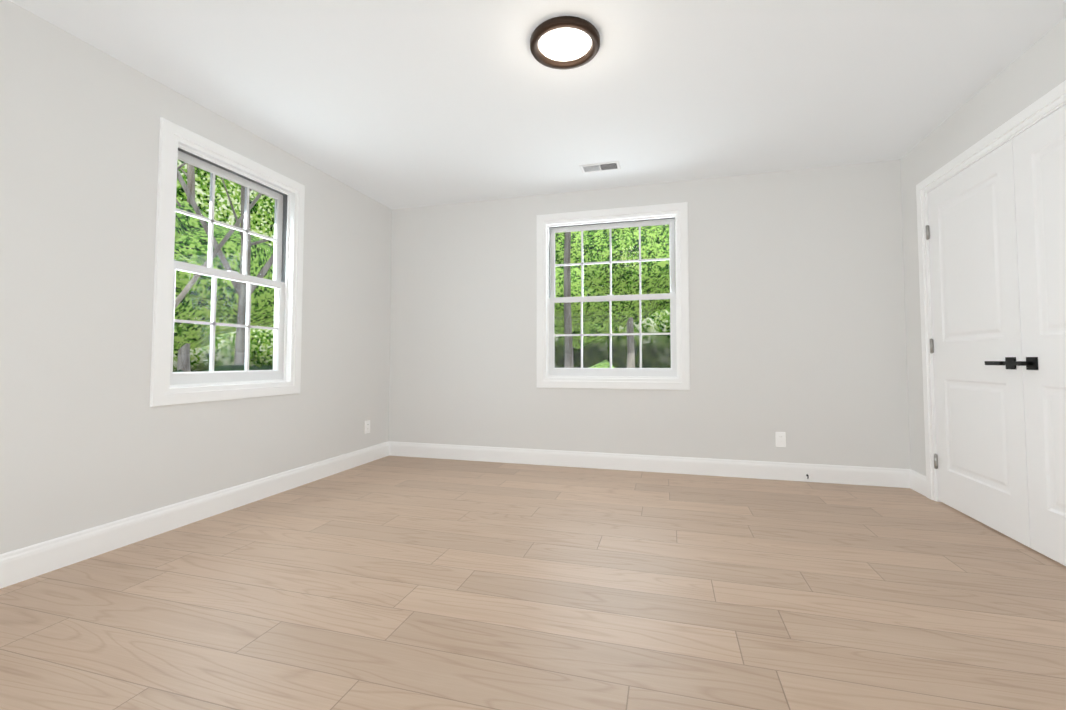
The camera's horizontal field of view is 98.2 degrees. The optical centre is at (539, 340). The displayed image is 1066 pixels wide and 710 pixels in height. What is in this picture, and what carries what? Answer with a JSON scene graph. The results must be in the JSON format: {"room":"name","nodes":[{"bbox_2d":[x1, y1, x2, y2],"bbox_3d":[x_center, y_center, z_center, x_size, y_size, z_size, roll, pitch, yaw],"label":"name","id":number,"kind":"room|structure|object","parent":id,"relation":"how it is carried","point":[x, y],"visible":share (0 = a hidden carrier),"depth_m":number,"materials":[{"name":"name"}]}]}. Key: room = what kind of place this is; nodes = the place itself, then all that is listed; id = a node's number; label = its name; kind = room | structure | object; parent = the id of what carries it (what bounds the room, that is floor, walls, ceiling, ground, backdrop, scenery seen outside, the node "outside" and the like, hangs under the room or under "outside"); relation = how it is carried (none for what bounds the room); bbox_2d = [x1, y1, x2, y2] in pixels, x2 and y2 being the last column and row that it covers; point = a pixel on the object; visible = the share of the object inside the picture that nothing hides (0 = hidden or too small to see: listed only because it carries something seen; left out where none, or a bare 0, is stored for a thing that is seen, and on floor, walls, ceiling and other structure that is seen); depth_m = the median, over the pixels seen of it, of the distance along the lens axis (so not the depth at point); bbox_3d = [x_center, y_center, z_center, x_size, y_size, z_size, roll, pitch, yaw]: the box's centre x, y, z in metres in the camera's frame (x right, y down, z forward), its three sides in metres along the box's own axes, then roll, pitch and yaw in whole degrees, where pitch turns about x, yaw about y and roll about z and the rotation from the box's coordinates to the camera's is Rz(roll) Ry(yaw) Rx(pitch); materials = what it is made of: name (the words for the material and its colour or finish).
{"room":"empty bedroom","nodes":[
{"label":"empty bedroom","id":0,"kind":"room"},
{"bbox_2d":[0,0,391,553],"bbox_3d":[-2.138,-0.182,2.493,0.150,2.440,4.675,-1,-3,15],"label":"wall","id":1,"kind":"structure","parent":0,"point":[90,437],"depth_m":2.30,"materials":[{"name":"paint"}]},
{"bbox_2d":[0,441,388,588],"bbox_3d":[-2.058,0.968,2.422,0.014,0.135,4.375,-1,-3,15],"label":"baseboard","id":2,"kind":"structure","parent":1,"relation":"attached to","point":[25,563],"depth_m":2.46,"materials":[{"name":"paint"}]},
{"bbox_2d":[150,117,304,406],"bbox_3d":[-1.993,-0.409,2.990,0.170,1.565,1.024,-1,-3,15],"label":"window","id":3,"kind":"structure","parent":1,"relation":"in","point":[168,386],"depth_m":2.90,"materials":[{"name":"paint"}]},
{"bbox_2d":[365,420,369,433],"bbox_3d":[-1.570,0.789,4.211,0.008,0.114,0.070,-1,-3,15],"label":"electrical outlet","id":4,"kind":"object","parent":1,"relation":"attached to","point":[367,426],"visible":1,"depth_m":4.21,"materials":[{"name":"white plastic"}]},
{"bbox_2d":[0,456,1065,709],"bbox_3d":[0.321,1.038,1.761,5.252,0.060,4.675,-1,-3,15],"label":"floor","id":5,"kind":"structure","parent":0,"point":[394,582],"depth_m":1.76,"materials":[{"name":"brown wood"}]},
{"bbox_2d":[9,0,1065,209],"bbox_3d":[0.321,-1.480,1.868,5.252,0.100,4.675,-1,-3,15],"label":"ceiling","id":6,"kind":"structure","parent":0,"point":[396,104],"depth_m":2.48,"materials":[{"name":"paint"}]},
{"bbox_2d":[530,16,599,69],"bbox_3d":[0.119,-1.398,2.185,0.330,0.037,0.330,-1,-3,15],"label":"ceiling light","id":7,"kind":"object","parent":6,"relation":"in","point":[565,42],"visible":1,"depth_m":2.16,"materials":[{"name":"brown metal"}]},
{"bbox_2d":[579,161,620,172],"bbox_3d":[0.473,-1.360,3.612,0.304,0.020,0.152,-1,-3,15],"label":"ceiling vent","id":8,"kind":"object","parent":6,"relation":"in","point":[609,167],"visible":0.94,"depth_m":3.60,"materials":[{"name":"silver metal"}]},
{"bbox_2d":[389,159,910,468],"bbox_3d":[0.996,-0.119,3.973,5.102,2.440,0.150,-1,-3,15],"label":"wall","id":9,"kind":"structure","parent":0,"point":[797,326],"depth_m":3.78,"materials":[{"name":"paint"}]},
{"bbox_2d":[537,202,689,389],"bbox_3d":[0.625,-0.362,4.076,1.311,1.565,0.170,-1,-3,15],"label":"window","id":10,"kind":"structure","parent":9,"relation":"in","point":[674,217],"depth_m":4.03,"materials":[{"name":"paint"}]},
{"bbox_2d":[389,441,909,487],"bbox_3d":[0.613,1.033,3.945,4.352,0.135,0.014,-1,-3,15],"label":"baseboard","id":11,"kind":"structure","parent":9,"relation":"attached to","point":[867,476],"depth_m":3.81,"materials":[{"name":"paint"}]},
{"bbox_2d":[776,432,785,446],"bbox_3d":[1.883,0.774,3.608,0.070,0.114,0.008,-1,-3,15],"label":"electrical outlet","id":12,"kind":"object","parent":9,"relation":"attached to","point":[780,439],"visible":1,"depth_m":3.60,"materials":[{"name":"white plastic"}]},
{"bbox_2d":[900,17,1065,475],"bbox_3d":[2.167,-0.236,1.227,0.120,2.440,4.525,-1,-3,15],"label":"wall","id":13,"kind":"structure","parent":0,"point":[1036,71],"depth_m":2.86,"materials":[{"name":"paint"}]},
{"bbox_2d":[910,469,926,496],"bbox_3d":[2.672,1.004,3.253,0.014,0.135,0.252,-1,-3,15],"label":"baseboard","id":14,"kind":"structure","parent":13,"relation":"attached to","point":[918,482],"depth_m":3.25,"materials":[{"name":"paint"}]},
{"bbox_2d":[926,139,1030,547],"bbox_3d":[2.506,0.013,2.700,0.091,2.048,0.800,-1,-3,15],"label":"closet door","id":15,"kind":"structure","parent":13,"relation":"in","point":[980,461],"depth_m":2.62,"materials":[{"name":"paint"}]},
{"bbox_2d":[916,80,1065,501],"bbox_3d":[2.455,-0.046,2.299,0.140,2.152,1.787,-1,-3,15],"label":"door frame","id":16,"kind":"structure","parent":13,"relation":"attached to","point":[1044,106],"depth_m":3.07,"materials":[{"name":"paint"}]},
{"bbox_2d":[1003,105,1065,565],"bbox_3d":[2.297,-0.020,1.944,0.091,2.048,0.838,-1,-3,15],"label":"closet door","id":17,"kind":"structure","parent":13,"relation":"in","point":[1039,154],"depth_m":2.17,"materials":[{"name":"paint"}]},
{"label":"outside","id":18,"kind":"structure","parent":0,"visible":0},
{"bbox_2d":[173,159,274,371],"bbox_3d":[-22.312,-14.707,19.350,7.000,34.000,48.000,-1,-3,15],"label":"tree","id":19,"kind":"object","parent":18,"point":[260,341],"depth_m":30.13,"materials":[{"name":"green plant"}]},
{"bbox_3d":[-14.600,4.016,55.878,220.000,0.300,220.000,-1,-3,15],"label":"ground","id":20,"kind":"structure","parent":18,"visible":0},
{"bbox_2d":[175,215,187,240],"bbox_3d":[-16.377,-3.941,13.638,9.456,12.009,8.147,-1,-3,15],"label":"tree","id":21,"kind":"object","parent":20,"relation":"on","point":[181,228],"depth_m":15.00,"materials":[{"name":"green plant"}]},
{"bbox_2d":[175,162,261,308],"bbox_3d":[-8.621,-4.806,9.562,7.260,13.385,8.210,-1,-3,15],"label":"tree","id":22,"kind":"object","parent":20,"relation":"on","point":[188,286],"depth_m":10.74,"materials":[{"name":"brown plant"}]},
{"bbox_2d":[175,365,272,371],"bbox_3d":[-6.667,1.255,8.008,1.649,1.675,6.954,-1,-3,15],"label":"hedge","id":23,"kind":"object","parent":20,"relation":"on","point":[241,367],"depth_m":9.23,"materials":[{"name":"green plant"}]},
{"bbox_2d":[173,163,274,371],"bbox_3d":[-14.762,-3.787,17.195,10.356,12.011,8.269,-1,-3,15],"label":"tree","id":24,"kind":"object","parent":20,"relation":"on","point":[188,305],"depth_m":15.99,"materials":[{"name":"green plant"}]},
{"bbox_2d":[177,170,272,364],"bbox_3d":[-8.896,-4.641,14.280,7.635,13.462,7.097,-1,-3,15],"label":"tree","id":25,"kind":"object","parent":20,"relation":"on","point":[239,357],"depth_m":14.55,"materials":[{"name":"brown plant"}]},
{"bbox_2d":[564,232,572,367],"bbox_3d":[0.491,-3.966,16.448,8.286,12.298,7.859,-1,-3,15],"label":"tree","id":26,"kind":"object","parent":20,"relation":"on","point":[567,315],"depth_m":16.61,"materials":[{"name":"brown plant"}]},
{"bbox_2d":[554,231,617,367],"bbox_3d":[1.675,-3.736,30.098,9.054,13.011,11.463,-1,-3,15],"label":"tree","id":27,"kind":"object","parent":20,"relation":"on","point":[576,253],"depth_m":27.16,"materials":[{"name":"green plant"}]},
{"bbox_2d":[589,359,614,367],"bbox_3d":[1.735,1.393,12.118,2.632,1.791,2.320,-1,-3,15],"label":"bush","id":28,"kind":"object","parent":20,"relation":"on","point":[604,364],"depth_m":12.31,"materials":[{"name":"green plant"}]},
{"bbox_2d":[554,225,675,367],"bbox_3d":[4.353,-3.877,26.768,10.415,13.011,7.696,-1,-3,15],"label":"tree","id":29,"kind":"object","parent":20,"relation":"on","point":[597,312],"depth_m":24.08,"materials":[{"name":"green plant"}]},
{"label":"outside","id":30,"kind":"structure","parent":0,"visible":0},
{"bbox_2d":[554,308,670,367],"bbox_3d":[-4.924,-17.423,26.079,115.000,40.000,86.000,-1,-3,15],"label":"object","id":31,"kind":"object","parent":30,"point":[618,342],"depth_m":63.81,"materials":[{"name":"green plant"}]}
]}

